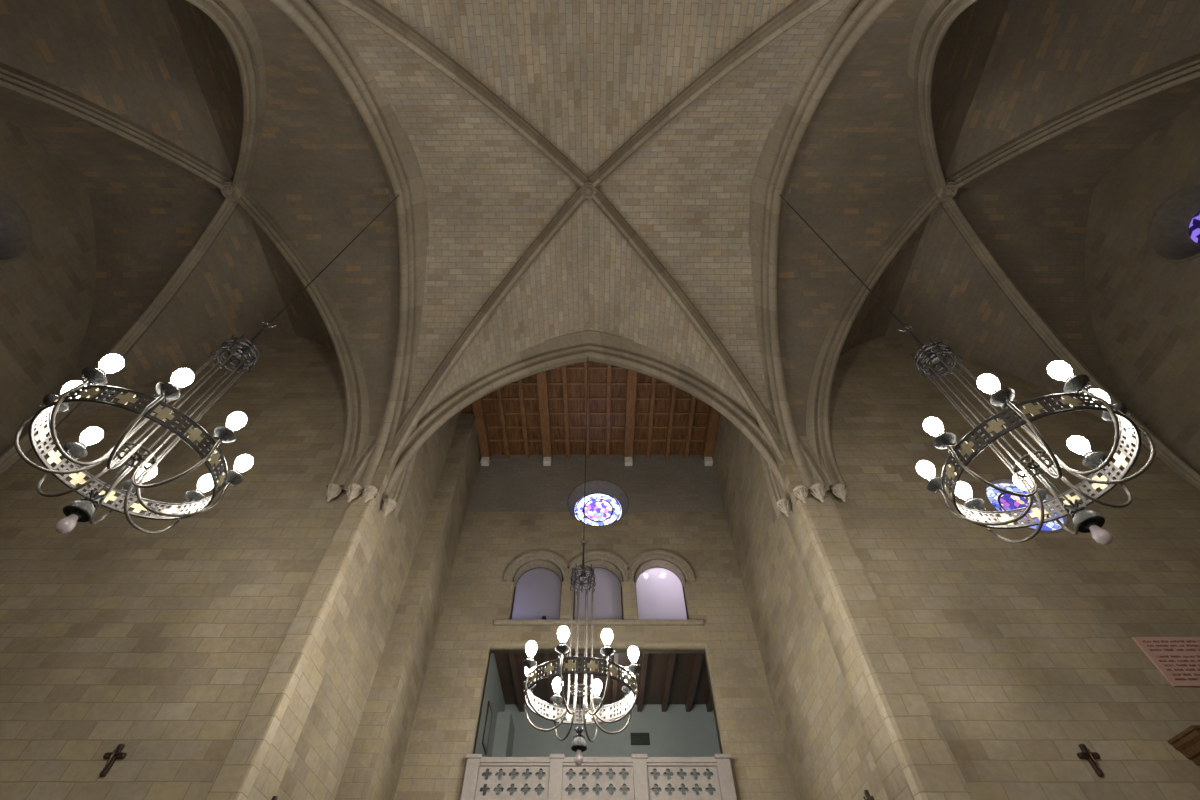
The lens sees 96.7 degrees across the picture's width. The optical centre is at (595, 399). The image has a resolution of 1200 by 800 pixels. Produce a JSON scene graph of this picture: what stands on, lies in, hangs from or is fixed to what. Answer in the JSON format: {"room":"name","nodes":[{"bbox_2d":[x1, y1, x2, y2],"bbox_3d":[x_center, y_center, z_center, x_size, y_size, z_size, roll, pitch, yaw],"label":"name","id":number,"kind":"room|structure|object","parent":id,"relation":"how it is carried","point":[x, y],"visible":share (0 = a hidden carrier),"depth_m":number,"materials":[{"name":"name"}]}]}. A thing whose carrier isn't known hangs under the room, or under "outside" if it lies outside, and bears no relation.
{"room":"church","nodes":[
{"label":"church","id":0,"kind":"room"},
{"bbox_2d":[0,115,95,454],"bbox_3d":[-13.750,-0.820,7.885,0.600,16.800,10.350,0,-53,0],"label":"wall","id":1,"kind":"structure","parent":0,"point":[47,293],"depth_m":12.89,"materials":[{"name":"beige stone"}]},
{"bbox_2d":[0,191,31,262],"bbox_3d":[-13.725,-3.910,11.880,0.610,1.660,1.660,0,-53,0],"label":"window","id":2,"kind":"structure","parent":1,"relation":"in","point":[15,226],"depth_m":12.42,"materials":[{"name":"stone"}]},
{"bbox_2d":[0,0,265,473],"bbox_3d":[-9.425,-3.589,11.452,0.300,6.850,12.240,36,-61,-24],"label":"trim","id":3,"kind":"structure","parent":1,"relation":"attached to","point":[232,18],"depth_m":12.31,"materials":[{"name":"stone"}]},
{"bbox_2d":[0,62,369,489],"bbox_3d":[-9.425,-3.589,11.452,0.300,6.850,12.240,-36,-61,24],"label":"trim","id":4,"kind":"structure","parent":1,"relation":"attached to","point":[356,434],"depth_m":12.95,"materials":[{"name":"stone"}]},
{"bbox_2d":[220,180,244,200],"bbox_3d":[-9.425,-5.423,13.814,0.499,0.310,0.499,0,-53,0],"label":"boss","id":5,"kind":"object","parent":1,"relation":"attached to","point":[227,190],"visible":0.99,"depth_m":13.72,"materials":[{"name":"stone"}]},
{"bbox_2d":[0,336,400,799],"bbox_3d":[-9.065,3.020,10.765,8.770,16.800,0.850,0,-53,0],"label":"wall","id":6,"kind":"structure","parent":0,"point":[160,646],"depth_m":9.57,"materials":[{"name":"beige stone"}]},
{"bbox_2d":[99,744,126,775],"bbox_3d":[-6.700,4.965,7.374,0.279,0.384,0.106,0,-53,0],"label":"crucifix","id":7,"kind":"object","parent":6,"relation":"attached to","point":[116,754],"visible":1,"depth_m":7.39,"materials":[{"name":"brown wood"}]},
{"bbox_2d":[14,195,398,533],"bbox_3d":[-5.010,-1.998,9.280,1.893,10.755,1.890,12,-54,-9],"label":"chandelier","id":8,"kind":"object","parent":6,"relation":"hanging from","point":[82,510],"visible":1,"depth_m":5.73,"materials":[{"name":"metal"}]},
{"bbox_2d":[70,508,85,518],"bbox_3d":[-5.010,1.094,5.158,0.104,0.080,0.101,12,-54,-9],"label":"socket","id":9,"kind":"object","parent":8,"relation":"attached to","point":[77,513],"depth_m":5.13,"materials":[{"name":"black metal"}]},
{"bbox_2d":[204,496,375,799],"bbox_3d":[-4.875,4.895,7.515,0.450,9.350,0.250,0,-53,0],"label":"trim","id":10,"kind":"structure","parent":6,"relation":"attached to","point":[237,774],"depth_m":8.33,"materials":[{"name":"stone"}]},
{"bbox_2d":[326,483,341,501],"bbox_3d":[-5.500,1.960,11.086,0.292,0.375,0.292,0,-53,0],"label":"capital","id":11,"kind":"object","parent":6,"relation":"attached to","point":[333,490],"visible":1,"depth_m":11.07,"materials":[{"name":"stone"}]},
{"bbox_2d":[346,483,361,501],"bbox_3d":[-5.020,1.943,10.976,0.304,0.390,0.304,0,-53,0],"label":"capital","id":12,"kind":"object","parent":6,"relation":"attached to","point":[354,489],"visible":1,"depth_m":10.96,"materials":[{"name":"stone"}]},
{"bbox_2d":[362,485,377,502],"bbox_3d":[-4.720,1.982,11.040,0.292,0.375,0.292,0,-53,0],"label":"capital","id":13,"kind":"object","parent":6,"relation":"attached to","point":[370,491],"visible":1,"depth_m":11.03,"materials":[{"name":"stone"}]},
{"bbox_2d":[382,498,396,516],"bbox_3d":[-4.520,2.361,11.552,0.304,0.390,0.304,0,-53,0],"label":"corbel","id":14,"kind":"object","parent":6,"relation":"attached to","point":[388,505],"visible":1,"depth_m":11.54,"materials":[{"name":"stone"}]},
{"bbox_2d":[580,180,596,198],"bbox_3d":[-0.200,-5.471,13.878,0.437,0.310,0.437,0,-53,0],"label":"boss","id":15,"kind":"object","parent":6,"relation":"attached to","point":[587,190],"visible":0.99,"depth_m":13.77,"materials":[{"name":"stone"}]},
{"bbox_2d":[387,0,832,468],"bbox_3d":[-0.200,-3.652,11.453,0.300,6.932,13.932,38,-62,-25],"label":"trim","id":16,"kind":"structure","parent":6,"relation":"attached to","point":[797,11],"depth_m":12.90,"materials":[{"name":"stone"}]},
{"bbox_2d":[276,411,461,799],"bbox_3d":[-4.990,5.040,12.280,0.620,16.800,4.200,0,-53,0],"label":"wall","id":17,"kind":"structure","parent":0,"point":[317,763],"depth_m":10.60,"materials":[{"name":"beige stone"}]},
{"bbox_2d":[270,0,428,518],"bbox_3d":[-5.040,-3.752,11.586,1.080,7.040,10.840,0,-53,0],"label":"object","id":18,"kind":"structure","parent":17,"relation":"attached to","point":[404,177],"depth_m":12.97,"materials":[{"name":"stone"}]},
{"bbox_2d":[335,413,479,799],"bbox_3d":[-4.405,6.110,12.645,0.550,16.100,2.050,0,-53,0],"label":"wall","id":19,"kind":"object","parent":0,"point":[373,767],"visible":0.89,"depth_m":12.42,"materials":[{"name":"beige stone"}]},
{"bbox_2d":[475,653,504,795],"bbox_3d":[-2.915,9.352,13.889,0.170,4.400,3.570,0,-53,0],"label":"wall","id":20,"kind":"structure","parent":0,"point":[493,693],"depth_m":14.44,"materials":[{"name":"grey paint"}]},
{"bbox_2d":[482,701,492,754],"bbox_3d":[-2.815,8.498,13.836,0.030,1.000,0.720,0,-53,0],"label":"framed picture","id":21,"kind":"object","parent":20,"relation":"attached to","point":[486,733],"visible":1,"depth_m":13.79,"materials":[{"name":"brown wood"}]},
{"bbox_2d":[484,705,491,750],"bbox_3d":[-2.810,8.498,13.836,0.010,0.900,0.620,0,-53,0],"label":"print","id":22,"kind":"object","parent":21,"relation":"attached to","point":[488,719],"depth_m":13.79,"materials":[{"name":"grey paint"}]},
{"bbox_2d":[487,712,514,795],"bbox_3d":[-2.640,10.540,14.280,0.380,3.600,1.200,0,-53,0],"label":"wall","id":23,"kind":"structure","parent":0,"point":[504,730],"depth_m":14.93,"materials":[{"name":"grey paint"}]},
{"bbox_2d":[461,361,708,454],"bbox_3d":[-0.215,0.269,18.558,8.930,0.130,4.300,0,-53,0],"label":"ceiling","id":24,"kind":"structure","parent":0,"point":[597,448],"depth_m":18.68,"materials":[{"name":"brown wood"}]},
{"bbox_2d":[472,397,491,460],"bbox_3d":[-4.020,0.410,18.370,0.320,0.340,4.300,0,-53,0],"label":"ceiling beam","id":25,"kind":"structure","parent":24,"relation":"attached to","point":[478,406],"depth_m":18.63,"materials":[{"name":"brown wood"}]},
{"bbox_2d":[496,388,509,457],"bbox_3d":[-3.260,0.362,18.434,0.140,0.180,4.300,0,-53,0],"label":"joist","id":26,"kind":"object","parent":24,"relation":"attached to","point":[499,391],"visible":0.56,"depth_m":18.67,"materials":[{"name":"brown wood"}]},
{"bbox_2d":[518,379,529,457],"bbox_3d":[-2.520,0.362,18.434,0.140,0.180,4.300,0,-53,0],"label":"joist","id":27,"kind":"object","parent":24,"relation":"attached to","point":[520,385],"visible":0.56,"depth_m":18.54,"materials":[{"name":"brown wood"}]},
{"bbox_2d":[536,371,552,460],"bbox_3d":[-1.770,0.410,18.370,0.320,0.340,4.300,0,-53,0],"label":"ceiling beam","id":28,"kind":"structure","parent":24,"relation":"attached to","point":[542,380],"depth_m":18.20,"materials":[{"name":"brown wood"}]},
{"bbox_2d":[562,365,569,457],"bbox_3d":[-1.030,0.362,18.434,0.140,0.180,4.300,0,-53,0],"label":"joist","id":29,"kind":"object","parent":24,"relation":"attached to","point":[564,368],"visible":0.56,"depth_m":18.31,"materials":[{"name":"brown wood"}]},
{"bbox_2d":[463,363,708,454],"bbox_3d":[-0.257,0.326,18.515,8.727,0.018,4.240,0,-53,0],"label":"boards","id":30,"kind":"object","parent":24,"relation":"attached to","point":[599,363],"visible":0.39,"depth_m":18.72,"materials":[{"name":"brown wood"}]},
{"bbox_2d":[462,366,708,441],"bbox_3d":[-0.215,0.203,18.387,8.890,0.075,3.210,0,-53,0],"label":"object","id":31,"kind":"structure","parent":30,"relation":"attached to","point":[568,367],"depth_m":18.54,"materials":[{"name":"brown wood"}]},
{"bbox_2d":[584,361,589,457],"bbox_3d":[-0.310,0.362,18.434,0.140,0.180,4.300,0,-53,0],"label":"joist","id":32,"kind":"object","parent":24,"relation":"attached to","point":[585,363],"visible":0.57,"depth_m":18.22,"materials":[{"name":"brown wood"}]},
{"bbox_2d":[606,364,610,457],"bbox_3d":[0.430,0.362,18.434,0.140,0.180,4.300,0,-53,0],"label":"joist","id":33,"kind":"object","parent":24,"relation":"attached to","point":[608,402],"visible":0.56,"depth_m":18.32,"materials":[{"name":"brown wood"}]},
{"bbox_2d":[624,369,637,459],"bbox_3d":[1.180,0.410,18.370,0.320,0.340,4.300,0,-53,0],"label":"ceiling beam","id":34,"kind":"structure","parent":24,"relation":"attached to","point":[631,387],"depth_m":18.19,"materials":[{"name":"brown wood"}]},
{"bbox_2d":[646,377,655,457],"bbox_3d":[1.920,0.362,18.434,0.140,0.180,4.300,0,-53,0],"label":"joist","id":35,"kind":"object","parent":24,"relation":"attached to","point":[653,385],"visible":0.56,"depth_m":18.49,"materials":[{"name":"brown wood"}]},
{"bbox_2d":[665,385,676,457],"bbox_3d":[2.620,0.362,18.434,0.140,0.180,4.300,0,-53,0],"label":"joist","id":36,"kind":"object","parent":24,"relation":"attached to","point":[673,391],"visible":0.56,"depth_m":18.61,"materials":[{"name":"brown wood"}]},
{"bbox_2d":[684,395,695,457],"bbox_3d":[3.320,0.362,18.434,0.140,0.180,4.300,0,-53,0],"label":"joist","id":37,"kind":"object","parent":24,"relation":"attached to","point":[693,398],"visible":0.56,"depth_m":18.74,"materials":[{"name":"brown wood"}]},
{"bbox_2d":[702,406,719,460],"bbox_3d":[4.080,0.410,18.370,0.320,0.340,4.300,0,-53,0],"label":"ceiling beam","id":38,"kind":"structure","parent":24,"relation":"attached to","point":[713,416],"depth_m":18.75,"materials":[{"name":"brown wood"}]},
{"bbox_2d":[456,358,715,413],"bbox_3d":[-0.200,0.320,14.740,9.640,7.200,0.300,0,-53,0],"label":"wall","id":39,"kind":"structure","parent":0,"point":[586,359],"depth_m":16.56,"materials":[{"name":"beige stone"}]},
{"bbox_2d":[522,360,640,764],"bbox_3d":[-0.250,1.944,12.074,1.893,11.015,1.890,4,-53,-3],"label":"chandelier","id":40,"kind":"object","parent":39,"relation":"hanging from","point":[579,745],"visible":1,"depth_m":8.41,"materials":[{"name":"metal"}]},
{"bbox_2d":[394,455,796,799],"bbox_3d":[-0.200,6.932,13.699,10.200,16.800,0.530,0,-53,0],"label":"wall","id":41,"kind":"structure","parent":0,"point":[445,727],"depth_m":14.86,"materials":[{"name":"beige stone"}]},
{"bbox_2d":[481,457,489,465],"bbox_3d":[-4.020,2.242,19.369,0.280,0.260,0.270,0,-53,0],"label":"stone corbel","id":42,"kind":"object","parent":41,"relation":"attached to","point":[485,461],"visible":1,"depth_m":19.27,"materials":[{"name":"beige stone"}]},
{"bbox_2d":[504,550,570,619],"bbox_3d":[-1.690,5.433,15.456,1.957,2.250,0.480,0,-53,0],"label":"window","id":43,"kind":"structure","parent":41,"relation":"in","point":[538,583],"depth_m":15.68,"materials":[{"name":"purple glass"}]},
{"bbox_2d":[543,457,550,465],"bbox_3d":[-1.770,2.242,19.369,0.280,0.260,0.270,0,-53,0],"label":"stone corbel","id":44,"kind":"object","parent":41,"relation":"attached to","point":[546,460],"visible":1,"depth_m":19.27,"materials":[{"name":"beige stone"}]},
{"bbox_2d":[564,550,631,619],"bbox_3d":[0.060,5.433,15.456,1.957,2.250,0.480,0,-53,0],"label":"window","id":45,"kind":"structure","parent":41,"relation":"in","point":[607,595],"depth_m":15.64,"materials":[{"name":"purple glass"}]},
{"bbox_2d":[567,480,628,526],"bbox_3d":[0.070,3.630,18.060,2.080,2.080,0.520,0,-53,0],"label":"window","id":46,"kind":"structure","parent":41,"relation":"in","point":[606,502],"depth_m":18.30,"materials":[{"name":"glass"}]},
{"bbox_2d":[493,620,703,625],"bbox_3d":[0.070,6.013,14.391,5.660,0.130,0.150,0,-53,0],"label":"trim","id":47,"kind":"structure","parent":41,"relation":"attached to","point":[496,622],"depth_m":14.32,"materials":[{"name":"stone"}]},
{"bbox_2d":[624,457,632,465],"bbox_3d":[1.180,2.242,19.369,0.280,0.260,0.270,0,-53,0],"label":"stone corbel","id":48,"kind":"object","parent":41,"relation":"attached to","point":[628,461],"visible":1,"depth_m":19.27,"materials":[{"name":"beige stone"}]},
{"bbox_2d":[626,550,694,619],"bbox_3d":[1.860,5.427,15.464,1.997,2.270,0.480,0,-53,0],"label":"window","id":49,"kind":"structure","parent":41,"relation":"in","point":[660,594],"depth_m":15.68,"materials":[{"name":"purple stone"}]},
{"bbox_2d":[704,457,712,465],"bbox_3d":[4.080,2.242,19.369,0.280,0.260,0.270,0,-53,0],"label":"stone corbel","id":50,"kind":"object","parent":41,"relation":"attached to","point":[708,461],"visible":1,"depth_m":19.27,"materials":[{"name":"beige stone"}]},
{"bbox_2d":[0,0,1199,494],"bbox_3d":[-0.150,-3.626,11.418,26.600,6.820,9.740,0,-53,0],"label":"ceiling","id":51,"kind":"structure","parent":0,"point":[587,75],"depth_m":13.61,"materials":[{"name":"beige stone"}]},
{"bbox_2d":[494,653,709,703],"bbox_3d":[0.350,8.106,15.717,9.100,0.180,3.770,0,-53,0],"label":"ceiling","id":52,"kind":"structure","parent":0,"point":[657,663],"depth_m":15.69,"materials":[{"name":"brown wood"}]},
{"bbox_2d":[508,653,523,711],"bbox_3d":[-2.300,8.146,15.497,0.140,0.220,3.570,0,-53,0],"label":"beam","id":53,"kind":"structure","parent":52,"relation":"attached to","point":[512,656],"depth_m":15.35,"materials":[{"name":"brown wood"}]},
{"bbox_2d":[543,653,554,710],"bbox_3d":[-1.350,8.146,15.497,0.140,0.220,3.570,0,-53,0],"label":"beam","id":54,"kind":"structure","parent":52,"relation":"attached to","point":[546,655],"depth_m":15.42,"materials":[{"name":"brown wood"}]},
{"bbox_2d":[579,653,583,708],"bbox_3d":[-0.400,8.146,15.497,0.140,0.220,3.570,0,-53,0],"label":"beam","id":55,"kind":"structure","parent":52,"relation":"attached to","point":[581,676],"depth_m":15.22,"materials":[{"name":"brown wood"}]},
{"bbox_2d":[611,653,618,711],"bbox_3d":[0.550,8.146,15.497,0.140,0.220,3.570,0,-53,0],"label":"beam","id":56,"kind":"structure","parent":52,"relation":"attached to","point":[615,655],"depth_m":15.49,"materials":[{"name":"brown wood"}]},
{"bbox_2d":[637,653,648,711],"bbox_3d":[1.350,8.146,15.497,0.140,0.220,3.570,0,-53,0],"label":"beam","id":57,"kind":"structure","parent":52,"relation":"attached to","point":[644,661],"depth_m":15.34,"materials":[{"name":"brown wood"}]},
{"bbox_2d":[661,653,675,711],"bbox_3d":[2.100,8.146,15.497,0.140,0.220,3.570,0,-53,0],"label":"beam","id":58,"kind":"structure","parent":52,"relation":"attached to","point":[672,656],"depth_m":15.36,"materials":[{"name":"brown wood"}]},
{"bbox_2d":[685,653,703,711],"bbox_3d":[2.850,8.146,15.497,0.140,0.220,3.570,0,-53,0],"label":"beam","id":59,"kind":"structure","parent":52,"relation":"attached to","point":[699,656],"depth_m":15.37,"materials":[{"name":"brown wood"}]},
{"bbox_2d":[706,691,712,711],"bbox_3d":[3.500,8.146,15.497,0.140,0.220,3.570,0,-53,0],"label":"beam","id":60,"kind":"structure","parent":52,"relation":"attached to","point":[709,706],"depth_m":16.26,"materials":[{"name":"brown wood"}]},
{"bbox_2d":[504,704,720,795],"bbox_3d":[0.350,10.860,15.020,9.100,4.400,0.200,0,-53,0],"label":"wall","id":61,"kind":"structure","parent":0,"point":[675,732],"depth_m":15.89,"materials":[{"name":"grey paint"}]},
{"bbox_2d":[630,732,649,744],"bbox_3d":[1.310,10.060,15.845,0.560,0.320,0.090,0,-53,0],"label":"air vent","id":62,"kind":"object","parent":61,"relation":"in","point":[639,738],"visible":1,"depth_m":15.81,"materials":[{"name":"black metal"}]},
{"bbox_2d":[712,413,887,799],"bbox_3d":[4.575,5.040,12.280,0.650,16.800,4.200,0,-53,0],"label":"wall","id":63,"kind":"structure","parent":0,"point":[828,753],"depth_m":11.65,"materials":[{"name":"beige stone"}]},
{"bbox_2d":[748,0,895,517],"bbox_3d":[4.640,-3.752,11.586,1.080,7.040,10.840,0,-53,0],"label":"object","id":64,"kind":"structure","parent":63,"relation":"attached to","point":[773,171],"depth_m":12.99,"materials":[{"name":"stone"}]},
{"bbox_2d":[863,790,873,799],"bbox_3d":[4.197,6.228,8.196,0.106,0.384,0.279,0,-53,0],"label":"crucifix","id":65,"kind":"object","parent":63,"relation":"attached to","point":[866,793],"visible":1,"depth_m":8.27,"materials":[{"name":"brown wood"}]},
{"bbox_2d":[772,336,1199,799],"bbox_3d":[8.700,3.020,10.765,8.900,16.800,0.850,0,-53,0],"label":"wall","id":66,"kind":"structure","parent":0,"point":[1022,655],"depth_m":9.48,"materials":[{"name":"beige stone"}]},
{"bbox_2d":[335,0,786,464],"bbox_3d":[-0.200,-3.652,11.453,0.300,6.932,13.932,-38,-62,25],"label":"trim","id":67,"kind":"structure","parent":66,"relation":"attached to","point":[371,11],"depth_m":12.87,"materials":[{"name":"stone"}]},
{"bbox_2d":[341,330,831,500],"bbox_3d":[-0.200,-0.044,14.367,10.840,7.040,0.650,0,-53,0],"label":"trim","id":68,"kind":"structure","parent":66,"relation":"attached to","point":[580,345],"depth_m":15.05,"materials":[{"name":"stone"}]},
{"bbox_2d":[776,498,790,516],"bbox_3d":[4.100,2.361,11.552,0.304,0.390,0.304,0,-53,0],"label":"capital","id":69,"kind":"object","parent":66,"relation":"attached to","point":[783,504],"visible":1,"depth_m":11.54,"materials":[{"name":"stone"}]},
{"bbox_2d":[793,485,807,502],"bbox_3d":[4.270,1.982,11.040,0.292,0.375,0.292,0,-53,0],"label":"capital","id":70,"kind":"object","parent":66,"relation":"attached to","point":[800,491],"visible":1,"depth_m":11.03,"materials":[{"name":"stone"}]},
{"bbox_2d":[809,483,824,501],"bbox_3d":[4.600,1.943,10.976,0.304,0.390,0.304,0,-53,0],"label":"capital","id":71,"kind":"object","parent":66,"relation":"attached to","point":[817,490],"visible":1,"depth_m":10.96,"materials":[{"name":"stone"}]},
{"bbox_2d":[831,483,846,501],"bbox_3d":[5.100,1.960,11.086,0.292,0.375,0.292,0,-53,0],"label":"capital","id":72,"kind":"object","parent":66,"relation":"attached to","point":[839,490],"visible":1,"depth_m":11.07,"materials":[{"name":"stone"}]},
{"bbox_2d":[797,497,973,799],"bbox_3d":[4.585,4.895,7.515,0.730,9.350,0.250,0,-53,0],"label":"pillar","id":73,"kind":"structure","parent":66,"relation":"attached to","point":[930,768],"depth_m":8.32,"materials":[{"name":"stone"}]},
{"bbox_2d":[934,180,957,200],"bbox_3d":[9.075,-5.423,13.814,0.499,0.310,0.499,0,-53,0],"label":"boss","id":74,"kind":"object","parent":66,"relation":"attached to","point":[946,194],"visible":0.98,"depth_m":13.71,"materials":[{"name":"stone"}]},
{"bbox_2d":[780,195,1155,544],"bbox_3d":[4.680,-1.958,9.228,1.893,10.885,1.890,-11,-54,8],"label":"chandelier","id":75,"kind":"object","parent":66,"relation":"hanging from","point":[1083,520],"visible":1,"depth_m":5.61,"materials":[{"name":"metal"}]},
{"bbox_2d":[1082,518,1097,529],"bbox_3d":[4.680,1.172,5.054,0.104,0.080,0.101,-11,-54,8],"label":"socket","id":76,"kind":"object","parent":75,"relation":"attached to","point":[1091,523],"depth_m":5.02,"materials":[{"name":"black metal"}]},
{"bbox_2d":[983,478,1069,533],"bbox_3d":[8.980,2.296,11.247,1.520,1.520,0.330,0,-53,0],"label":"window","id":77,"kind":"structure","parent":66,"relation":"in","point":[997,500],"depth_m":11.33,"materials":[{"name":"glass"}]},
{"bbox_2d":[1077,744,1104,775],"bbox_3d":[6.860,4.965,7.374,0.279,0.384,0.106,0,-53,0],"label":"crucifix","id":78,"kind":"object","parent":66,"relation":"attached to","point":[1085,754],"visible":1,"depth_m":7.39,"materials":[{"name":"brown wood"}]},
{"bbox_2d":[1132,637,1199,686],"bbox_3d":[9.810,4.159,8.500,1.900,0.790,0.038,0,-53,0],"label":"marble plaque","id":79,"kind":"object","parent":66,"relation":"attached to","point":[1177,659],"visible":1,"depth_m":8.54,"materials":[{"name":"stone"}]},
{"bbox_2d":[1085,101,1199,473],"bbox_3d":[13.450,-0.820,7.885,0.600,16.800,10.350,0,-53,0],"label":"wall","id":80,"kind":"structure","parent":0,"point":[1144,308],"depth_m":12.62,"materials":[{"name":"beige stone"}]},
{"bbox_2d":[806,53,1199,491],"bbox_3d":[9.075,-3.589,11.452,0.300,6.850,12.308,36,-61,-24],"label":"trim","id":81,"kind":"structure","parent":80,"relation":"attached to","point":[818,435],"depth_m":12.85,"materials":[{"name":"stone"}]},
{"bbox_2d":[908,0,1199,489],"bbox_3d":[9.075,-3.589,11.452,0.300,6.850,12.308,-36,-61,24],"label":"trim","id":82,"kind":"structure","parent":80,"relation":"attached to","point":[935,18],"depth_m":12.41,"materials":[{"name":"stone"}]},
{"bbox_2d":[1147,185,1199,262],"bbox_3d":[13.425,-3.910,11.880,0.610,1.660,1.660,0,-53,0],"label":"window","id":83,"kind":"structure","parent":80,"relation":"in","point":[1173,232],"depth_m":12.29,"materials":[{"name":"stone"}]},
{"bbox_3d":[-0.150,2.100,-0.550,26.600,0.200,24.700,0,-53,0],"label":"floor","id":84,"kind":"structure","parent":0,"visible":0},
{"bbox_2d":[1167,725,1199,764],"bbox_3d":[9.510,6.075,5.531,2.760,4.760,0.522,0,-53,0],"label":"tall cabinet","id":85,"kind":"object","parent":84,"relation":"on","point":[1187,742],"visible":1,"depth_m":7.36,"materials":[{"name":"brown wood"}]},
{"bbox_3d":[0.350,10.330,12.060,9.100,0.300,4.600,0,-53,0],"label":"floor","id":86,"kind":"structure","parent":0,"visible":0},
{"bbox_2d":[460,754,736,799],"bbox_3d":[0.055,8.194,11.333,5.790,1.100,0.290,0,-53,0],"label":"stone balustrade","id":87,"kind":"object","parent":86,"relation":"on","point":[639,782],"visible":1,"depth_m":11.40,"materials":[{"name":"beige stone"}]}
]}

